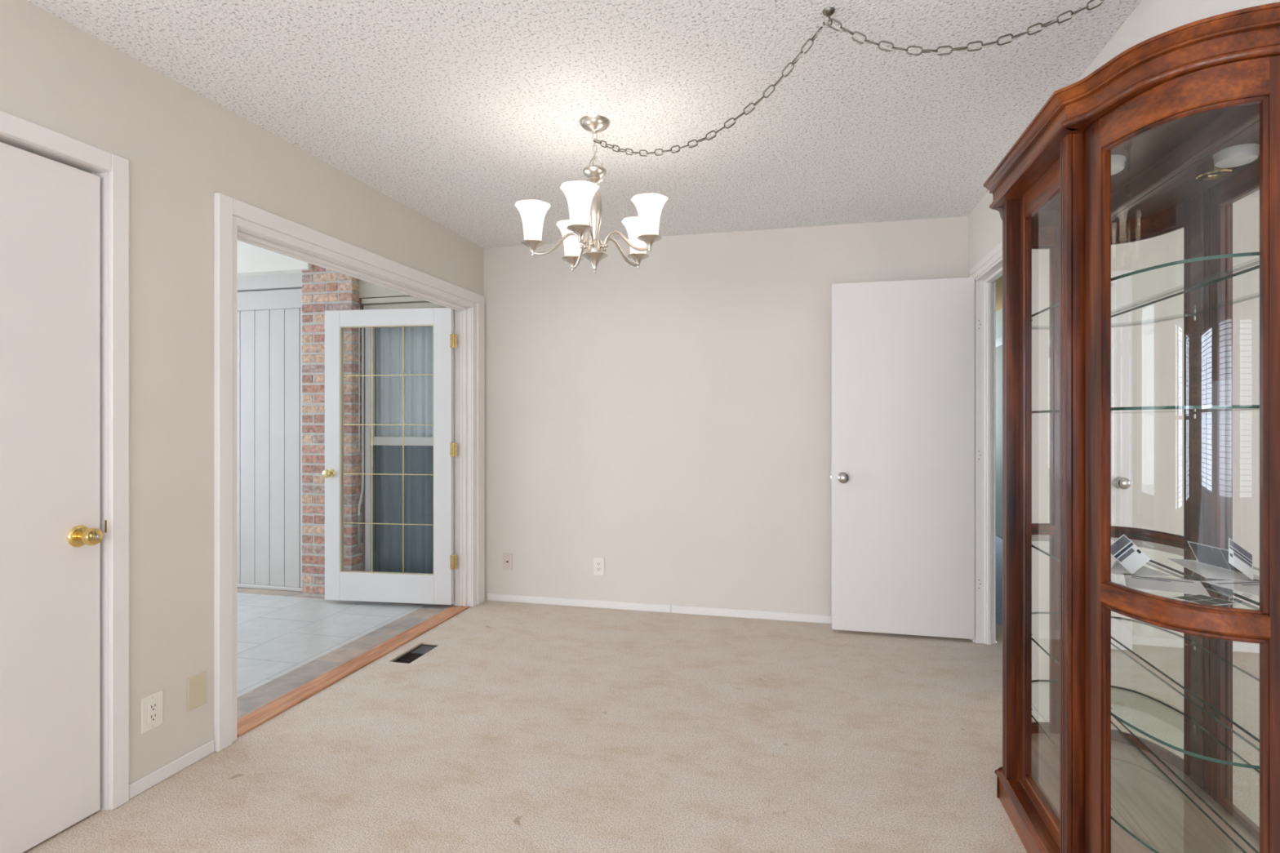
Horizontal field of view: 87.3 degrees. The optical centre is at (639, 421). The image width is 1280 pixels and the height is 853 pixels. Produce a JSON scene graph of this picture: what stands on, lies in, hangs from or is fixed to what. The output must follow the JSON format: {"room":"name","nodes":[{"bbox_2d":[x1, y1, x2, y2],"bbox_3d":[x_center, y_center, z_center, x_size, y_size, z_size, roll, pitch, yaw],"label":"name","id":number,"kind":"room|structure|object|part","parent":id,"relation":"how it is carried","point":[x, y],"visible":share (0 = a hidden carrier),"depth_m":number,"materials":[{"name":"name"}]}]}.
{"room":"dining room","nodes":[
{"label":"dining room","id":0,"kind":"room"},
{"bbox_2d":[0,0,484,784],"bbox_3d":[-1.534,0.020,3.052,0.120,2.440,3.570,0,0,14],"label":"wall","id":1,"kind":"structure","parent":0,"point":[182,148],"depth_m":2.35,"materials":[{"name":"paint"}]},
{"bbox_2d":[0,142,106,852],"bbox_3d":[-1.775,0.229,1.760,0.113,2.007,0.770,0,0,14],"label":"door","id":2,"kind":"structure","parent":1,"relation":"in","point":[51,535],"depth_m":1.98,"materials":[{"name":"paint"}]},
{"bbox_3d":[-1.685,0.353,2.053,0.058,0.054,0.054,0,0,14],"label":"knob","id":3,"kind":"part","parent":2,"relation":"part of","materials":[{"name":"gold metal"}]},
{"bbox_3d":[-1.701,0.335,2.138,0.008,0.040,0.001,0,0,14],"label":"strike plate","id":4,"kind":"part","parent":2,"relation":"part of","materials":[{"name":"gold metal"}]},
{"bbox_2d":[0,110,128,810],"bbox_3d":[-1.807,0.194,1.767,0.076,2.093,0.890,0,0,14],"label":"door frame","id":5,"kind":"structure","parent":1,"relation":"attached to","point":[113,170],"depth_m":2.14,"materials":[{"name":"paint"}]},
{"bbox_2d":[141,690,162,733],"bbox_3d":[-1.655,0.987,2.279,0.009,0.118,0.078,0,0,14],"label":"wall outlet","id":6,"kind":"object","parent":1,"relation":"attached to","point":[151,705],"visible":1,"depth_m":2.27,"materials":[{"name":"beige plastic"}]},
{"bbox_2d":[148,700,157,724],"bbox_3d":[-1.653,0.987,2.278,0.004,0.068,0.034,0,0,14],"label":"receptacle","id":7,"kind":"object","parent":6,"relation":"attached to","point":[153,704],"depth_m":2.28,"materials":[{"name":"beige plastic"}]},
{"bbox_2d":[128,739,214,799],"bbox_3d":[-1.636,1.216,2.355,0.011,0.048,0.332,0,0,14],"label":"baseboard","id":8,"kind":"structure","parent":1,"relation":"attached to","point":[160,775],"depth_m":2.34,"materials":[{"name":"paint"}]},
{"bbox_2d":[187,671,206,711],"bbox_3d":[-1.615,0.985,2.449,0.006,0.117,0.078,0,0,14],"label":"outlet cover","id":9,"kind":"object","parent":1,"relation":"attached to","point":[197,685],"visible":1,"depth_m":2.45,"materials":[{"name":"beige plastic"}]},
{"bbox_2d":[213,192,484,751],"bbox_3d":[-1.402,0.191,3.584,0.166,2.098,2.163,0,0,14],"label":"door frame","id":10,"kind":"structure","parent":1,"relation":"attached to","point":[234,220],"depth_m":2.74,"materials":[{"name":"paint"}]},
{"bbox_2d":[322,307,457,604],"bbox_3d":[-1.681,0.233,4.531,0.949,1.973,0.174,0,0,8],"label":"door","id":11,"kind":"structure","parent":1,"relation":"in","point":[437,588],"depth_m":4.51,"materials":[{"name":"white paint"}]},
{"bbox_3d":[-2.107,0.355,4.539,0.058,0.058,0.067,0,0,8],"label":"knob","id":12,"kind":"part","parent":11,"relation":"part of","materials":[{"name":"gold metal"}]},
{"bbox_2d":[237,287,375,587],"bbox_3d":[-2.923,-0.040,5.081,3.535,2.560,0.120,0,0,14],"label":"wall","id":13,"kind":"structure","parent":0,"point":[269,341],"depth_m":4.97,"materials":[{"name":"paint"}]},
{"bbox_2d":[237,272,302,591],"bbox_3d":[-3.476,0.065,5.134,2.225,2.360,0.038,0,0,14],"label":"trim","id":14,"kind":"structure","parent":13,"relation":"attached to","point":[283,298],"depth_m":4.95,"materials":[{"name":"paint"}]},
{"bbox_2d":[237,240,311,276],"bbox_3d":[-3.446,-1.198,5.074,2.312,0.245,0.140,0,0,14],"label":"ceiling","id":15,"kind":"structure","parent":13,"relation":"attached to","point":[252,260],"depth_m":4.83,"materials":[{"name":"white paint"}]},
{"bbox_2d":[364,326,433,573],"bbox_3d":[-1.611,0.165,4.783,0.745,2.050,0.242,0,0,14],"label":"window","id":16,"kind":"structure","parent":13,"relation":"in","point":[418,340],"depth_m":4.82,"materials":[{"name":"clear glass"}]},
{"bbox_3d":[-1.626,0.185,4.725,0.675,1.930,0.062,0,0,14],"label":"frame","id":17,"kind":"part","parent":16,"relation":"part of","materials":[{"name":"white paint"}]},
{"bbox_3d":[-1.628,0.613,4.714,0.609,1.005,0.024,0,0,14],"label":"sash rail","id":18,"kind":"part","parent":16,"relation":"part of","materials":[{"name":"paint"}]},
{"bbox_2d":[359,279,447,309],"bbox_3d":[-1.616,-1.052,4.693,0.772,0.535,0.060,0,0,14],"label":"trim","id":19,"kind":"structure","parent":13,"relation":"attached to","point":[375,296],"depth_m":4.71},
{"bbox_2d":[302,264,363,597],"bbox_3d":[-2.187,-0.037,4.849,0.415,2.565,0.225,0,0,14],"label":"brick pillar","id":20,"kind":"structure","parent":0,"point":[323,289],"depth_m":4.76,"materials":[{"name":"red brick"}]},
{"bbox_2d":[358,306,359,452],"bbox_3d":[-1.992,-0.295,4.763,0.008,1.030,0.008,0,0,14],"label":"conduit","id":21,"kind":"object","parent":20,"relation":"attached to","point":[358,307],"visible":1,"depth_m":4.76,"materials":[{"name":"paint"}]},
{"bbox_2d":[357,327,364,546],"bbox_3d":[-1.982,0.060,4.760,0.026,1.640,0.053,0,0,14],"label":"drain pipe","id":22,"kind":"object","parent":20,"relation":"attached to","point":[362,329],"visible":0.98,"depth_m":4.77,"materials":[{"name":"paint"}]},
{"bbox_2d":[22,534,1034,852],"bbox_3d":[-0.600,1.300,2.409,9.100,0.120,13.600,0,0,14],"label":"floor","id":23,"kind":"structure","parent":0,"point":[526,727],"depth_m":2.58,"materials":[{"name":"beige carpet"}]},
{"bbox_2d":[237,605,470,737],"bbox_3d":[-1.415,1.286,3.563,0.129,0.109,1.960,0,0,14],"label":"threshold","id":24,"kind":"object","parent":23,"relation":"on","point":[255,718],"visible":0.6,"depth_m":3.26,"materials":[{"name":"brown wood"}]},
{"bbox_2d":[391,644,437,663],"bbox_3d":[-1.202,1.294,3.598,0.118,0.092,0.306,0,0,14],"label":"floor vent","id":25,"kind":"object","parent":23,"relation":"in","point":[407,658],"visible":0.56,"depth_m":3.62,"materials":[{"name":"grey metal"}]},
{"bbox_2d":[396,653,422,663],"bbox_3d":[-1.202,1.263,3.598,0.096,0.018,0.284,0,0,14],"label":"grille","id":26,"kind":"object","parent":25,"relation":"attached to","point":[407,658],"depth_m":3.56,"materials":[{"name":"brown metal"}]},
{"bbox_2d":[983,1,1279,852],"bbox_3d":[1.243,0.225,1.882,0.358,2.030,1.229,0,0,14],"label":"curio cabinet","id":27,"kind":"object","parent":23,"relation":"on","point":[1149,180],"visible":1,"depth_m":1.64,"materials":[{"name":"brown wood"}]},
{"bbox_3d":[1.200,0.218,2.150,0.060,1.845,0.045,0,0,14],"label":"corner post","id":28,"kind":"part","parent":27,"relation":"part of","materials":[{"name":"brown wood"}]},
{"bbox_3d":[1.159,-0.665,1.902,0.024,0.078,0.363,0,0,14],"label":"rail","id":29,"kind":"part","parent":27,"relation":"part of","materials":[{"name":"brown wood"}]},
{"bbox_3d":[1.159,1.119,1.902,0.024,0.043,0.363,0,0,14],"label":"rail","id":30,"kind":"part","parent":27,"relation":"part of","materials":[{"name":"brown wood"}]},
{"bbox_3d":[1.348,1.115,2.357,0.298,0.051,0.079,0,0,-34],"label":"door rail","id":31,"kind":"part","parent":27,"relation":"part of","materials":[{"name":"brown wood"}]},
{"bbox_3d":[1.348,0.398,2.358,0.301,0.047,0.081,0,0,-34],"label":"door rail","id":32,"kind":"part","parent":27,"relation":"part of","materials":[{"name":"brown wood"}]},
{"bbox_3d":[1.348,-0.667,2.357,0.298,0.074,0.079,0,0,-34],"label":"door rail","id":33,"kind":"part","parent":27,"relation":"part of","materials":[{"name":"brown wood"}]},
{"bbox_3d":[1.082,0.218,1.663,0.060,1.845,0.045,0,0,14],"label":"corner post","id":34,"kind":"part","parent":27,"relation":"part of","materials":[{"name":"brown wood"}]},
{"bbox_2d":[1111,154,1125,175],"bbox_3d":[1.244,-0.680,1.798,0.092,0.032,0.092,0,0,14],"label":"light","id":35,"kind":"object","parent":27,"relation":"attached to","point":[1117,161],"depth_m":1.76,"materials":[{"name":"white glass"}]},
{"bbox_3d":[1.242,-0.747,1.882,0.356,0.086,1.229,0,0,14],"label":"crown","id":36,"kind":"part","parent":27,"relation":"part of","materials":[{"name":"brown wood"}]},
{"bbox_2d":[1031,680,1246,852],"bbox_3d":[1.286,0.925,1.871,0.225,0.007,1.098,0,0,14],"label":"glass shelf","id":37,"kind":"object","parent":27,"relation":"attached to","point":[1224,827],"depth_m":1.68,"materials":[{"name":"clear glass"}]},
{"bbox_2d":[1111,560,1172,576],"bbox_3d":[1.282,0.388,1.809,0.130,0.001,0.250,0,0,7],"label":"paper sheet","id":38,"kind":"object","parent":27,"relation":"on","point":[1117,569],"visible":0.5,"depth_m":1.73,"materials":[{"name":"white paper"}]},
{"bbox_2d":[1111,533,1151,574],"bbox_3d":[1.270,0.342,1.794,0.080,0.091,0.214,0,0,14],"label":"brochure","id":39,"kind":"object","parent":38,"relation":"on","point":[1123,550],"visible":0.7,"depth_m":1.73,"materials":[{"name":"white paper"}]},
{"bbox_2d":[1111,535,1141,561],"bbox_3d":[1.251,0.330,1.735,0.042,0.063,0.061,0,0,-14],"label":"print","id":40,"kind":"object","parent":39,"relation":"attached to","point":[1122,549],"depth_m":1.73},
{"bbox_2d":[1031,612,1259,769],"bbox_3d":[1.286,0.683,1.871,0.225,0.007,1.098,0,0,14],"label":"glass shelf","id":41,"kind":"object","parent":27,"relation":"attached to","point":[1246,736],"depth_m":1.61,"materials":[{"name":"clear glass"}]},
{"bbox_2d":[1031,529,1259,609],"bbox_3d":[1.286,0.392,1.871,0.225,0.007,1.098,0,0,14],"label":"glass shelf","id":42,"kind":"object","parent":27,"relation":"attached to","point":[1125,598],"depth_m":1.50,"materials":[{"name":"clear glass"}]},
{"bbox_2d":[1031,404,1259,413],"bbox_3d":[1.286,-0.029,1.871,0.225,0.007,1.098,0,0,14],"label":"glass shelf","id":43,"kind":"object","parent":27,"relation":"attached to","point":[1119,409],"depth_m":1.53,"materials":[{"name":"clear glass"}]},
{"bbox_2d":[1031,251,1259,329],"bbox_3d":[1.286,-0.331,1.871,0.225,0.007,1.098,0,0,14],"label":"glass shelf","id":44,"kind":"object","parent":27,"relation":"attached to","point":[1250,267],"depth_m":1.62,"materials":[{"name":"clear glass"}]},
{"bbox_2d":[1124,573,1210,596],"bbox_3d":[1.246,0.387,1.597,0.150,0.001,0.170,0,0,34],"label":"paper sheet","id":45,"kind":"object","parent":27,"relation":"on","point":[1143,582],"visible":0.94,"depth_m":1.59,"materials":[{"name":"white paper"}]},
{"bbox_2d":[1131,575,1193,582],"bbox_3d":[1.272,0.387,1.636,0.120,0.001,0.027,0,0,34],"label":"print","id":46,"kind":"object","parent":45,"relation":"on","point":[1134,578],"depth_m":1.64},
{"bbox_2d":[1111,119,1259,852],"bbox_3d":[1.409,0.236,1.841,0.001,1.761,1.147,0,0,14],"label":"glass door","id":47,"kind":"structure","parent":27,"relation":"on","point":[1185,485],"depth_m":1.66,"materials":[{"name":"clear glass"}]},
{"bbox_3d":[1.118,0.398,1.410,0.081,0.047,0.301,0,0,-29],"label":"door rail","id":48,"kind":"part","parent":27,"relation":"part of","materials":[{"name":"brown wood"}]},
{"bbox_3d":[1.399,-0.665,1.844,0.020,0.062,1.153,0,0,14],"label":"rail","id":49,"kind":"part","parent":27,"relation":"part of","materials":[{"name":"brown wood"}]},
{"bbox_3d":[1.119,-0.667,1.411,0.079,0.074,0.298,0,0,-29],"label":"door rail","id":50,"kind":"part","parent":27,"relation":"part of","materials":[{"name":"brown wood"}]},
{"bbox_2d":[1171,594,1236,605],"bbox_3d":[1.222,0.387,1.453,0.085,0.001,0.075,0,0,-15],"label":"photo card","id":51,"kind":"object","parent":27,"relation":"on","point":[1202,599],"visible":0.92,"depth_m":1.45,"materials":[{"name":"white paper"}]},
{"bbox_2d":[26,0,1142,311],"bbox_3d":[-0.335,-1.250,2.396,8.820,0.100,13.700,0,0,14],"label":"ceiling","id":52,"kind":"structure","parent":0,"point":[459,113],"depth_m":2.45,"materials":[{"name":"white paint"}]},
{"bbox_2d":[515,115,667,273],"bbox_3d":[-0.180,-0.897,2.673,0.607,0.606,0.590,0,0,14],"label":"chandelier","id":53,"kind":"object","parent":52,"relation":"hanging from","point":[584,197],"visible":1,"depth_m":2.63,"materials":[{"name":"silver metal"}]},
{"bbox_3d":[-0.423,-0.781,2.654,0.145,0.144,0.137,0,0,14],"label":"lamp shade","id":54,"kind":"part","parent":53,"relation":"part of","materials":[{"name":"white glass"}]},
{"bbox_3d":[-0.317,-0.705,2.670,0.218,0.097,0.012,0,0,-9],"label":"arm","id":55,"kind":"part","parent":53,"relation":"part of","materials":[{"name":"silver metal"}]},
{"bbox_3d":[-0.292,-0.781,2.910,0.145,0.144,0.137,0,0,14],"label":"lamp shade","id":56,"kind":"part","parent":53,"relation":"part of","materials":[{"name":"white glass"}]},
{"bbox_3d":[-0.220,-0.781,2.450,0.145,0.144,0.137,0,0,14],"label":"lamp shade","id":57,"kind":"part","parent":53,"relation":"part of","materials":[{"name":"white glass"}]},
{"bbox_3d":[-0.243,-0.705,2.813,0.012,0.097,0.218,0,0,-27],"label":"arm","id":58,"kind":"part","parent":53,"relation":"part of","materials":[{"name":"silver metal"}]},
{"bbox_3d":[-0.203,-0.705,2.556,0.012,0.097,0.218,0,0,9],"label":"arm","id":59,"kind":"part","parent":53,"relation":"part of","materials":[{"name":"silver metal"}]},
{"bbox_3d":[-0.181,-0.630,2.691,0.106,0.075,0.106,0,0,14],"label":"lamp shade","id":60,"kind":"part","parent":53,"relation":"part of","materials":[{"name":"silver metal"}]},
{"bbox_3d":[-0.084,-0.705,2.788,0.218,0.097,0.012,0,0,-45],"label":"arm","id":61,"kind":"part","parent":53,"relation":"part of","materials":[{"name":"silver metal"}]},
{"bbox_3d":[-0.060,-0.705,2.629,0.218,0.097,0.012,0,0,27],"label":"arm","id":62,"kind":"part","parent":53,"relation":"part of","materials":[{"name":"silver metal"}]},
{"bbox_3d":[-0.008,-0.781,2.864,0.145,0.144,0.137,0,0,14],"label":"lamp shade","id":63,"kind":"part","parent":53,"relation":"part of","materials":[{"name":"white glass"}]},
{"bbox_3d":[0.037,-0.781,2.580,0.145,0.144,0.137,0,0,14],"label":"lamp shade","id":64,"kind":"part","parent":53,"relation":"part of","materials":[{"name":"white glass"}]},
{"bbox_2d":[822,6,835,27],"bbox_3d":[0.551,-1.175,1.961,0.036,0.048,0.036,0,0,14],"label":"ceiling hook","id":65,"kind":"object","parent":52,"relation":"attached to","point":[828,11],"visible":1,"depth_m":1.96,"materials":[{"name":"silver metal"}]},
{"bbox_2d":[593,0,1103,156],"bbox_3d":[0.515,-1.073,2.143,1.758,0.240,0.289,0,0,29],"label":"chain","id":66,"kind":"object","parent":65,"relation":"hanging from","point":[1044,25],"visible":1,"depth_m":1.95,"materials":[{"name":"silver metal"}]},
{"bbox_2d":[484,216,968,615],"bbox_3d":[0.490,0.020,4.337,3.210,2.440,0.120,0,0,14],"label":"wall","id":67,"kind":"structure","parent":0,"point":[667,420],"depth_m":4.33,"materials":[{"name":"paint"}]},
{"bbox_2d":[502,553,512,569],"bbox_3d":[-0.911,0.965,4.606,0.072,0.112,0.015,0,0,14],"label":"outlet","id":68,"kind":"object","parent":67,"relation":"attached to","point":[507,557],"visible":1,"depth_m":4.61,"materials":[{"name":"beige plastic"}]},
{"bbox_2d":[593,557,604,575],"bbox_3d":[-0.274,0.965,4.455,0.076,0.118,0.009,0,0,14],"label":"wall outlet","id":69,"kind":"object","parent":67,"relation":"attached to","point":[598,562],"visible":1,"depth_m":4.45,"materials":[{"name":"beige plastic"}]},
{"bbox_2d":[595,561,600,572],"bbox_3d":[-0.274,0.965,4.452,0.034,0.068,0.004,0,0,14],"label":"receptacle","id":70,"kind":"object","parent":69,"relation":"attached to","point":[597,563],"depth_m":4.45,"materials":[{"name":"beige plastic"}]},
{"bbox_2d":[486,593,831,624],"bbox_3d":[0.429,1.215,4.284,3.063,0.050,0.011,0,0,14],"label":"baseboard","id":71,"kind":"structure","parent":67,"relation":"attached to","point":[796,617],"depth_m":4.35,"materials":[{"name":"paint"}]},
{"bbox_2d":[995,308,1002,338],"bbox_3d":[3.471,0.020,5.281,0.140,2.440,6.100,0,0,14],"label":"wall","id":72,"kind":"structure","parent":0,"point":[998,313],"depth_m":7.23,"materials":[{"name":"white paint"}]},
{"bbox_2d":[995,336,1002,537],"bbox_3d":[3.854,0.175,7.246,0.039,2.130,1.700,0,0,14],"label":"door","id":73,"kind":"structure","parent":72,"relation":"in","point":[998,340],"depth_m":7.14,"materials":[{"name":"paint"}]},
{"bbox_3d":[3.854,0.175,7.246,0.039,2.130,1.700,0,0,14],"label":"casing","id":74,"kind":"part","parent":73,"relation":"part of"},
{"bbox_2d":[968,0,1279,722],"bbox_3d":[1.600,0.020,2.401,0.100,2.440,3.120,0,0,14],"label":"wall","id":75,"kind":"structure","parent":0,"point":[1149,19],"depth_m":2.69,"materials":[{"name":"paint"}]},
{"bbox_2d":[830,277,974,639],"bbox_3d":[1.488,0.207,3.824,0.777,2.025,0.107,0,0,14],"label":"door","id":76,"kind":"structure","parent":75,"relation":"in","point":[902,476],"depth_m":3.84,"materials":[{"name":"paint"}]},
{"bbox_3d":[1.173,0.328,3.872,0.063,0.063,0.052,0,0,14],"label":"knob","id":77,"kind":"part","parent":76,"relation":"part of","materials":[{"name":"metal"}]},
{"bbox_2d":[968,240,1002,644],"bbox_3d":[1.821,0.191,3.350,0.122,2.099,0.958,0,0,14],"label":"door frame","id":78,"kind":"structure","parent":75,"relation":"attached to","point":[985,273],"depth_m":3.73,"materials":[{"name":"paint"}]},
{"bbox_2d":[1031,704,1046,722],"bbox_3d":[1.610,1.215,2.678,0.011,0.050,0.444,0,0,14],"label":"baseboard","id":79,"kind":"structure","parent":75,"relation":"attached to","point":[1035,713],"depth_m":2.74,"materials":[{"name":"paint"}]}
]}

